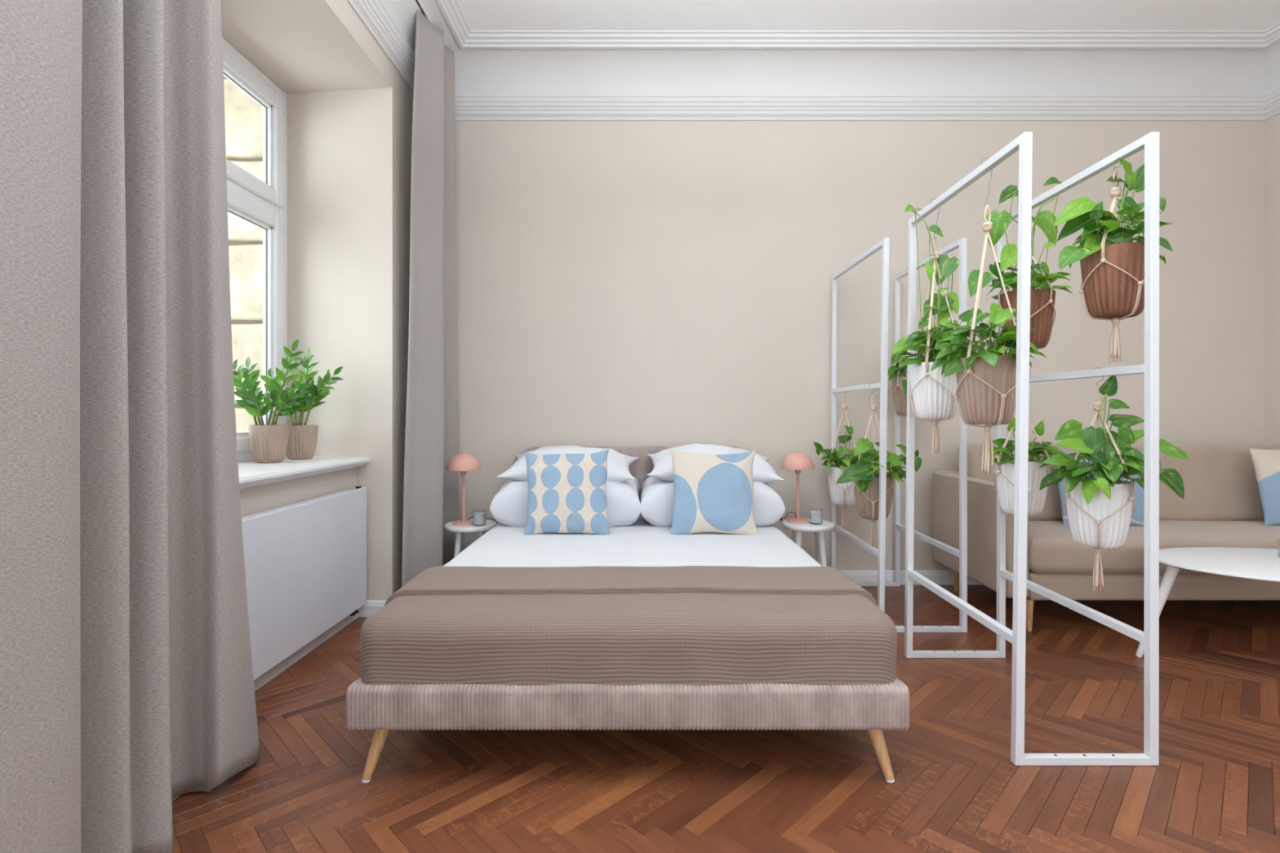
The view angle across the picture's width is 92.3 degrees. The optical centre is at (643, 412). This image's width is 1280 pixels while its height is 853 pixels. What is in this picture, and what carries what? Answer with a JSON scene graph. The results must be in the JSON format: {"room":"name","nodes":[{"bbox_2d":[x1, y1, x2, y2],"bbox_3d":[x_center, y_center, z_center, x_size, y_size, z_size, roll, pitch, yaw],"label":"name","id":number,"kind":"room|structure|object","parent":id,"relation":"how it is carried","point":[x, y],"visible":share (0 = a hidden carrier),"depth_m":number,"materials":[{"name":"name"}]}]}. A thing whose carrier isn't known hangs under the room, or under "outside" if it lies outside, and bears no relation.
{"room":"studio apartment","nodes":[
{"label":"studio apartment","id":0,"kind":"room"},
{"bbox_2d":[221,0,413,600],"bbox_3d":[-1.705,-0.547,0.550,0.710,3.495,6.900,0,0,0],"label":"wall","id":1,"kind":"structure","parent":0,"point":[350,111],"depth_m":3.33,"materials":[{"name":"beige paint"}]},
{"bbox_2d":[222,37,287,462],"bbox_3d":[-1.984,-0.755,2.600,0.092,1.990,1.560,0,0,0],"label":"window","id":2,"kind":"structure","parent":1,"relation":"in","point":[263,204],"depth_m":3.24,"materials":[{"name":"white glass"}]},
{"bbox_2d":[173,600,386,799],"bbox_3d":[-1.441,1.056,0.625,0.218,0.088,6.650,0,0,0],"label":"baseboard","id":3,"kind":"structure","parent":1,"relation":"attached to","point":[371,606],"depth_m":2.88,"materials":[{"name":"white wood"}]},
{"bbox_2d":[242,486,366,680],"bbox_3d":[-1.498,0.714,2.612,0.056,0.651,1.325,0,0,0],"label":"radiator","id":4,"kind":"object","parent":1,"relation":"attached to","point":[306,560],"visible":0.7,"depth_m":2.65,"materials":[{"name":"metal"}]},
{"bbox_2d":[242,489,353,519],"bbox_3d":[-1.505,0.401,2.571,0.044,0.007,1.217,0,0,0],"label":"grille","id":5,"kind":"object","parent":4,"relation":"attached to","point":[279,512],"depth_m":2.65,"materials":[{"name":"white metal"}]},
{"bbox_2d":[240,456,370,488],"bbox_3d":[-1.715,0.262,2.595,0.490,0.046,1.562,0,0,0],"label":"windowsill","id":6,"kind":"structure","parent":1,"relation":"attached to","point":[252,473],"depth_m":2.74,"materials":[{"name":"white stone"}]},
{"bbox_2d":[235,338,304,462],"bbox_3d":[-1.792,-0.059,2.967,0.411,0.596,0.193,0,0,8],"label":"plant","id":7,"kind":"object","parent":6,"relation":"on","point":[268,442],"visible":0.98,"depth_m":2.93,"materials":[{"name":"green plant"}]},
{"bbox_2d":[280,346,342,459],"bbox_3d":[-1.714,-0.051,3.165,0.302,0.580,0.163,0,0,0],"label":"plant","id":8,"kind":"object","parent":6,"relation":"on","point":[302,439],"visible":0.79,"depth_m":3.15,"materials":[{"name":"green plant"}]},
{"bbox_2d":[346,0,471,93],"bbox_3d":[-1.180,-2.061,0.625,0.340,0.371,6.650,0,0,0],"label":"trim","id":9,"kind":"structure","parent":1,"relation":"attached to","point":[391,24],"depth_m":3.29,"materials":[{"name":"white paint"}]},
{"bbox_2d":[413,0,444,45],"bbox_3d":[-1.190,-2.172,2.075,0.030,0.014,3.450,0,0,0],"label":"track","id":10,"kind":"object","parent":1,"relation":"attached to","point":[419,3],"visible":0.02,"depth_m":3.30,"materials":[{"name":"metal"}]},
{"bbox_2d":[0,0,259,852],"bbox_3d":[-1.225,-0.537,1.324,0.296,3.250,1.444,0,0,0],"label":"curtain","id":11,"kind":"object","parent":10,"relation":"hanging from","point":[127,686],"visible":1,"depth_m":1.36,"materials":[{"name":"grey fabric"}]},
{"bbox_2d":[402,9,459,586],"bbox_3d":[-1.202,-0.537,3.554,0.199,3.250,0.639,0,0,11],"label":"curtain","id":12,"kind":"object","parent":10,"relation":"hanging from","point":[432,492],"visible":0.91,"depth_m":3.39,"materials":[{"name":"grey fabric"}]},
{"bbox_2d":[173,584,1279,852],"bbox_3d":[1.070,1.160,0.625,6.240,0.120,7.050,0,0,0],"label":"floor","id":13,"kind":"structure","parent":0,"point":[957,787],"depth_m":1.90,"materials":[{"name":"brown wood"}]},
{"bbox_2d":[444,519,497,557],"bbox_3d":[-1.015,0.876,3.620,0.300,0.451,0.300,0,0,-12],"label":"bedside table","id":14,"kind":"object","parent":13,"relation":"on","point":[481,530],"visible":0.48,"depth_m":3.53,"materials":[{"name":"white paint"}]},
{"bbox_2d":[445,452,498,525],"bbox_3d":[-0.964,0.655,3.683,0.437,0.853,0.194,0,0,-43],"label":"table lamp","id":15,"kind":"object","parent":14,"relation":"on","point":[463,462],"visible":0.9,"depth_m":3.55,"materials":[{"name":"pink metal"}]},
{"bbox_2d":[473,509,486,524],"bbox_3d":[-0.947,0.604,3.555,0.076,0.092,0.076,0,0,0],"label":"candle jar","id":16,"kind":"object","parent":14,"relation":"on","point":[479,517],"visible":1,"depth_m":3.53,"materials":[{"name":"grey glass"}]},
{"bbox_2d":[346,446,909,782],"bbox_3d":[-0.045,0.656,2.852,1.659,0.888,2.101,0,0,0],"label":"bed","id":17,"kind":"object","parent":13,"relation":"on","point":[875,708],"visible":0.37,"depth_m":1.80,"materials":[{"name":"beige fabric"}]},
{"bbox_2d":[442,514,822,567],"bbox_3d":[-0.045,0.735,2.838,1.620,0.231,1.973,0,0,0],"label":"fitted sheet","id":18,"kind":"object","parent":17,"relation":"on","point":[640,544],"visible":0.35,"depth_m":2.80,"materials":[{"name":"white fabric"}]},
{"bbox_2d":[487,475,640,527],"bbox_3d":[-0.424,0.498,3.557,0.828,0.318,0.521,0,0,-1],"label":"pillow","id":19,"kind":"object","parent":18,"relation":"on","point":[508,507],"visible":0.46,"depth_m":3.31,"materials":[{"name":"white fabric"}]},
{"bbox_2d":[496,444,638,482],"bbox_3d":[-0.415,0.316,3.580,0.779,0.252,0.453,0,0,0],"label":"pillow","id":20,"kind":"object","parent":19,"relation":"on","point":[618,464],"visible":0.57,"depth_m":3.47,"materials":[{"name":"white fabric"}]},
{"bbox_2d":[523,448,611,534],"bbox_3d":[-0.397,0.417,3.201,0.475,0.460,0.175,0,0,0],"label":"throw cushion","id":21,"kind":"object","parent":18,"relation":"on","point":[566,493],"visible":1,"depth_m":3.15,"materials":[{"name":"blue fabric"}]},
{"bbox_2d":[360,565,897,686],"bbox_3d":[-0.044,0.777,2.128,1.662,0.381,0.614,0,0,0],"label":"blanket","id":22,"kind":"object","parent":18,"relation":"on","point":[700,625],"visible":0.94,"depth_m":1.84,"materials":[{"name":"brown fabric"}]},
{"bbox_2d":[639,475,785,526],"bbox_3d":[0.372,0.496,3.562,0.787,0.316,0.515,0,0,0],"label":"pillow","id":23,"kind":"object","parent":18,"relation":"on","point":[656,507],"visible":0.45,"depth_m":3.32,"materials":[{"name":"white fabric"}]},
{"bbox_2d":[646,444,786,483],"bbox_3d":[0.403,0.309,3.581,0.773,0.256,0.455,0,0,0],"label":"pillow","id":24,"kind":"object","parent":23,"relation":"on","point":[663,465],"visible":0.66,"depth_m":3.47,"materials":[{"name":"white fabric"}]},
{"bbox_2d":[669,449,756,534],"bbox_3d":[0.365,0.420,3.201,0.461,0.451,0.173,0,0,4],"label":"throw cushion","id":25,"kind":"object","parent":18,"relation":"on","point":[713,493],"visible":0.98,"depth_m":3.15,"materials":[{"name":"fabric"}]},
{"bbox_2d":[782,518,834,566],"bbox_3d":[0.975,0.876,3.640,0.300,0.451,0.300,0,0,5],"label":"bedside table","id":26,"kind":"object","parent":13,"relation":"on","point":[818,530],"visible":0.6,"depth_m":3.56,"materials":[{"name":"white paint"}]},
{"bbox_2d":[778,451,814,524],"bbox_3d":[0.872,0.655,3.709,0.207,0.853,0.330,0,0,-39],"label":"table lamp","id":27,"kind":"object","parent":26,"relation":"on","point":[797,461],"visible":0.85,"depth_m":3.61,"materials":[{"name":"pink metal"}]},
{"bbox_2d":[809,511,822,524],"bbox_3d":[1.012,0.604,3.600,0.076,0.092,0.076,0,0,0],"label":"candle jar","id":28,"kind":"object","parent":26,"relation":"on","point":[815,517],"visible":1,"depth_m":3.57,"materials":[{"name":"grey glass"}]},
{"bbox_2d":[830,237,967,632],"bbox_3d":[1.403,0.112,3.496,0.448,1.974,0.842,0,0,0],"label":"plant stand","id":29,"kind":"object","parent":13,"relation":"on","point":[962,553],"visible":0.82,"depth_m":3.09,"materials":[{"name":"metal"}]},
{"bbox_2d":[826,386,855,529],"bbox_3d":[1.212,0.275,3.723,0.211,0.869,0.206,0,0,0],"label":"macrame hanger","id":30,"kind":"object","parent":29,"relation":"hanging from","point":[844,406],"visible":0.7,"depth_m":3.71,"materials":[{"name":"fabric"}]},
{"bbox_2d":[813,425,871,505],"bbox_3d":[1.204,0.314,3.719,0.339,0.476,0.302,0,0,15],"label":"pothos","id":31,"kind":"object","parent":30,"relation":"in","point":[836,492],"visible":0.7,"depth_m":3.67,"materials":[{"name":"ceramic"}]},
{"bbox_2d":[853,382,894,547],"bbox_3d":[1.208,0.282,3.237,0.213,0.884,0.205,0,0,0],"label":"macrame hanger","id":32,"kind":"object","parent":29,"relation":"hanging from","point":[873,536],"visible":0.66,"depth_m":3.23,"materials":[{"name":"fabric"}]},
{"bbox_2d":[835,437,921,519],"bbox_3d":[1.200,0.343,3.191,0.381,0.424,0.436,0,0,37],"label":"pothos","id":33,"kind":"object","parent":32,"relation":"in","point":[867,480],"visible":0.8,"depth_m":3.16,"materials":[{"name":"plant"}]},
{"bbox_2d":[891,267,907,436],"bbox_3d":[1.614,-0.354,3.734,0.202,1.054,0.214,0,0,0],"label":"macrame hanger","id":34,"kind":"object","parent":29,"relation":"hanging from","point":[906,331],"visible":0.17,"depth_m":3.72,"materials":[{"name":"fabric"}]},
{"bbox_2d":[887,350,907,415],"bbox_3d":[1.612,-0.226,3.721,0.325,0.482,0.313,0,0,0],"label":"pothos","id":35,"kind":"object","parent":34,"relation":"hanging from","point":[900,395],"visible":0.32,"depth_m":3.68,"materials":[{"name":"plant"}]},
{"bbox_2d":[891,377,906,415],"bbox_3d":[1.613,-0.099,3.730,0.200,0.228,0.200,0,0,0],"label":"pot","id":36,"kind":"object","parent":35,"relation":"on","point":[900,398],"depth_m":3.69,"materials":[{"name":"brown ceramic"}]},
{"bbox_2d":[904,131,1159,765],"bbox_3d":[1.393,0.112,2.348,0.468,1.974,0.867,0,0,0],"label":"plant stand","id":37,"kind":"object","parent":13,"relation":"on","point":[1149,637],"visible":0.92,"depth_m":1.93,"materials":[{"name":"metal"}]},
{"bbox_2d":[908,198,955,454],"bbox_3d":[1.206,-0.355,2.533,0.211,1.051,0.206,0,0,0],"label":"macrame hanger","id":38,"kind":"object","parent":37,"relation":"hanging from","point":[935,433],"visible":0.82,"depth_m":2.52,"materials":[{"name":"fabric"}]},
{"bbox_2d":[891,204,977,419],"bbox_3d":[1.189,-0.409,2.525,0.332,0.871,0.337,0,0,0],"label":"pothos","id":39,"kind":"object","parent":38,"relation":"in","point":[931,400],"visible":0.69,"depth_m":2.50,"materials":[{"name":"plant"}]},
{"bbox_2d":[908,361,959,419],"bbox_3d":[1.202,-0.088,2.530,0.200,0.228,0.200,0,0,0],"label":"pot","id":40,"kind":"object","parent":39,"relation":"on","point":[931,400],"depth_m":2.46,"materials":[{"name":"white ceramic"}]},
{"bbox_2d":[954,157,1016,475],"bbox_3d":[1.190,-0.333,2.130,0.202,1.096,0.214,0,0,0],"label":"macrame hanger","id":41,"kind":"object","parent":37,"relation":"hanging from","point":[987,227],"visible":0.88,"depth_m":2.11,"materials":[{"name":"fabric"}]},
{"bbox_2d":[930,302,1045,424],"bbox_3d":[1.195,-0.171,2.133,0.337,0.421,0.355,0,0,-39],"label":"pothos","id":42,"kind":"object","parent":41,"relation":"hanging from","point":[980,403],"visible":0.9,"depth_m":2.08,"materials":[{"name":"plant"}]},
{"bbox_2d":[955,355,1016,424],"bbox_3d":[1.190,-0.074,2.126,0.200,0.228,0.200,0,0,0],"label":"pot","id":43,"kind":"object","parent":42,"relation":"on","point":[980,403],"depth_m":2.06,"materials":[{"name":"brown ceramic"}]},
{"bbox_2d":[994,419,1050,547],"bbox_3d":[1.599,0.207,2.606,0.214,0.734,0.204,0,0,0],"label":"macrame hanger","id":44,"kind":"object","parent":37,"relation":"hanging from","point":[998,471],"visible":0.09,"depth_m":2.59,"materials":[{"name":"fabric"}]},
{"bbox_2d":[979,416,1062,515],"bbox_3d":[1.609,0.220,2.606,0.325,0.416,0.280,0,0,33],"label":"pothos","id":45,"kind":"object","parent":44,"relation":"hanging from","point":[1006,490],"visible":0.62,"depth_m":2.56,"materials":[{"name":"ceramic"}]},
{"bbox_2d":[997,253,1055,375],"bbox_3d":[1.599,-0.515,2.567,0.212,0.732,0.205,0,0,0],"label":"macrame hanger","id":46,"kind":"object","parent":37,"relation":"hanging from","point":[1050,300],"visible":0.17,"depth_m":2.52,"materials":[{"name":"fabric"}]},
{"bbox_2d":[968,177,1072,348],"bbox_3d":[1.582,-0.628,2.586,0.374,0.715,0.310,0,0,30],"label":"pothos","id":47,"kind":"object","parent":46,"relation":"in","point":[1042,321],"visible":0.73,"depth_m":2.53,"materials":[{"name":"plant"}]},
{"bbox_2d":[1000,288,1055,348],"bbox_3d":[1.603,-0.384,2.570,0.200,0.228,0.200,0,0,0],"label":"pot","id":48,"kind":"object","parent":47,"relation":"on","point":[1042,321],"depth_m":2.49,"materials":[{"name":"brown ceramic"}]},
{"bbox_2d":[1063,367,1135,591],"bbox_3d":[1.602,0.235,2.169,0.214,0.790,0.203,0,0,0],"label":"macrame hanger","id":49,"kind":"object","parent":37,"relation":"hanging from","point":[1098,580],"visible":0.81,"depth_m":2.16,"materials":[{"name":"fabric"}]},
{"bbox_2d":[1039,375,1191,548],"bbox_3d":[1.635,0.168,2.142,0.437,0.601,0.343,0,0,33],"label":"pothos","id":50,"kind":"object","parent":49,"relation":"hanging from","point":[1100,497],"visible":0.97,"depth_m":2.11,"materials":[{"name":"plant"}]},
{"bbox_2d":[1079,153,1144,363],"bbox_3d":[1.607,-0.525,2.094,0.203,0.712,0.214,0,0,0],"label":"macrame hanger","id":51,"kind":"object","parent":37,"relation":"hanging from","point":[1115,346],"visible":0.71,"depth_m":2.08,"materials":[{"name":"fabric"}]},
{"bbox_2d":[1053,157,1173,319],"bbox_3d":[1.585,-0.587,2.094,0.356,0.524,0.301,0,0,22],"label":"pothos","id":52,"kind":"object","parent":51,"relation":"hanging from","point":[1110,292],"visible":0.89,"depth_m":2.05,"materials":[{"name":"plant"}]},
{"bbox_2d":[1080,241,1144,319],"bbox_3d":[1.606,-0.439,2.090,0.200,0.228,0.200,0,0,0],"label":"pot","id":53,"kind":"object","parent":52,"relation":"on","point":[1109,292],"depth_m":2.03,"materials":[{"name":"brown ceramic"}]},
{"bbox_2d":[933,442,1279,631],"bbox_3d":[2.881,0.643,3.466,2.138,0.915,0.867,0,0,0],"label":"sofa","id":54,"kind":"object","parent":13,"relation":"on","point":[1220,506],"visible":0.59,"depth_m":3.25,"materials":[{"name":"beige fabric"}]},
{"bbox_2d":[1053,451,1144,526],"bbox_3d":[2.572,0.423,3.449,0.478,0.418,0.187,0,0,5],"label":"throw cushion","id":55,"kind":"object","parent":54,"relation":"on","point":[1137,518],"visible":0.14,"depth_m":3.39,"materials":[{"name":"blue fabric"}]},
{"bbox_2d":[957,442,1279,520],"bbox_3d":[2.947,0.418,3.714,2.005,0.465,0.292,0,0,0],"label":"cushion","id":56,"kind":"object","parent":54,"relation":"on","point":[1220,479],"depth_m":3.61,"materials":[{"name":"beige fabric"}]},
{"bbox_2d":[1028,520,1279,573],"bbox_3d":[2.939,0.712,3.348,2.022,0.190,0.630,0,0,0],"label":"seat cushion","id":57,"kind":"object","parent":54,"relation":"on","point":[1053,548],"depth_m":3.06,"materials":[{"name":"beige fabric"}]},
{"bbox_2d":[1248,448,1279,525],"bbox_3d":[3.659,0.412,3.421,0.441,0.427,0.168,0,0,8],"label":"throw cushion","id":58,"kind":"object","parent":54,"relation":"on","point":[1266,463],"visible":1,"depth_m":3.42,"materials":[{"name":"blue fabric"}]},
{"bbox_2d":[1135,546,1279,657],"bbox_3d":[2.899,0.876,2.599,1.389,0.456,0.706,0,0,9],"label":"coffee table","id":59,"kind":"object","parent":13,"relation":"on","point":[1247,563],"visible":0.86,"depth_m":2.72,"materials":[{"name":"white paint"}]},
{"bbox_2d":[1278,542,1279,555],"bbox_3d":[2.870,0.607,2.735,0.068,0.083,0.068,0,0,0],"label":"candle jar","id":60,"kind":"object","parent":59,"relation":"on","point":[1278,543],"visible":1,"depth_m":2.75,"materials":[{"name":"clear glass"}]},
{"bbox_2d":[826,465,856,505],"bbox_3d":[1.216,0.438,3.720,0.200,0.228,0.200,0,0,0],"label":"pot","id":61,"kind":"object","parent":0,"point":[836,492],"depth_m":3.66,"materials":[{"name":"white ceramic"}]},
{"bbox_2d":[454,120,1264,570],"bbox_3d":[0.970,-0.573,4.050,6.440,3.545,0.200,0,0,0],"label":"wall","id":62,"kind":"structure","parent":0,"point":[620,283],"depth_m":3.95,"materials":[{"name":"beige paint"}]},
{"bbox_2d":[453,30,1265,120],"bbox_3d":[1.320,-2.061,3.780,5.340,0.371,0.340,0,0,0],"label":"trim","id":63,"kind":"structure","parent":62,"relation":"attached to","point":[500,75],"depth_m":3.85,"materials":[{"name":"white paint"}]},
{"bbox_2d":[840,570,981,584],"bbox_3d":[1.320,1.056,3.941,5.340,0.088,0.018,0,0,0],"label":"baseboard","id":64,"kind":"structure","parent":62,"relation":"attached to","point":[939,577],"depth_m":3.93,"materials":[{"name":"white wood"}]},
{"bbox_2d":[457,0,1279,30],"bbox_3d":[1.070,-2.305,0.625,6.240,0.120,7.050,0,0,0],"label":"ceiling","id":65,"kind":"structure","parent":0,"point":[480,15],"depth_m":3.46,"materials":[{"name":"white paint"}]},
{"bbox_2d":[853,473,893,519],"bbox_3d":[1.212,0.441,3.235,0.200,0.228,0.200,0,0,0],"label":"pot","id":66,"kind":"object","parent":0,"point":[864,506],"depth_m":3.17,"materials":[{"name":"brown ceramic"}]},
{"bbox_2d":[995,457,1048,515],"bbox_3d":[1.603,0.314,2.605,0.200,0.228,0.200,0,0,0],"label":"pot","id":67,"kind":"object","parent":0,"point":[1006,490],"depth_m":2.54,"materials":[{"name":"white ceramic"}]},
{"bbox_2d":[1063,477,1134,548],"bbox_3d":[1.606,0.354,2.170,0.200,0.228,0.200,0,0,0],"label":"pot","id":68,"kind":"object","parent":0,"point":[1114,529],"depth_m":2.10,"materials":[{"name":"white ceramic"}]},
{"bbox_2d":[1264,113,1279,443],"bbox_3d":[4.090,-0.573,0.575,0.200,3.545,6.950,0,0,0],"label":"wall","id":69,"kind":"structure","parent":0,"point":[1272,125],"depth_m":3.90,"materials":[{"name":"beige paint"}]},
{"bbox_2d":[1264,21,1279,120],"bbox_3d":[3.820,-2.061,0.625,0.340,0.371,6.650,0,0,0],"label":"trim","id":70,"kind":"structure","parent":69,"relation":"attached to","point":[1272,50],"depth_m":3.80,"materials":[{"name":"white paint"}]},
{"label":"outside","id":71,"kind":"structure","parent":0,"visible":0},
{"bbox_2d":[223,75,262,432],"bbox_3d":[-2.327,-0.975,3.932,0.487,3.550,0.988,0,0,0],"label":"window glass","id":72,"kind":"object","parent":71,"point":[243,115],"visible":0.06,"depth_m":3.46,"materials":[{"name":"glass"}]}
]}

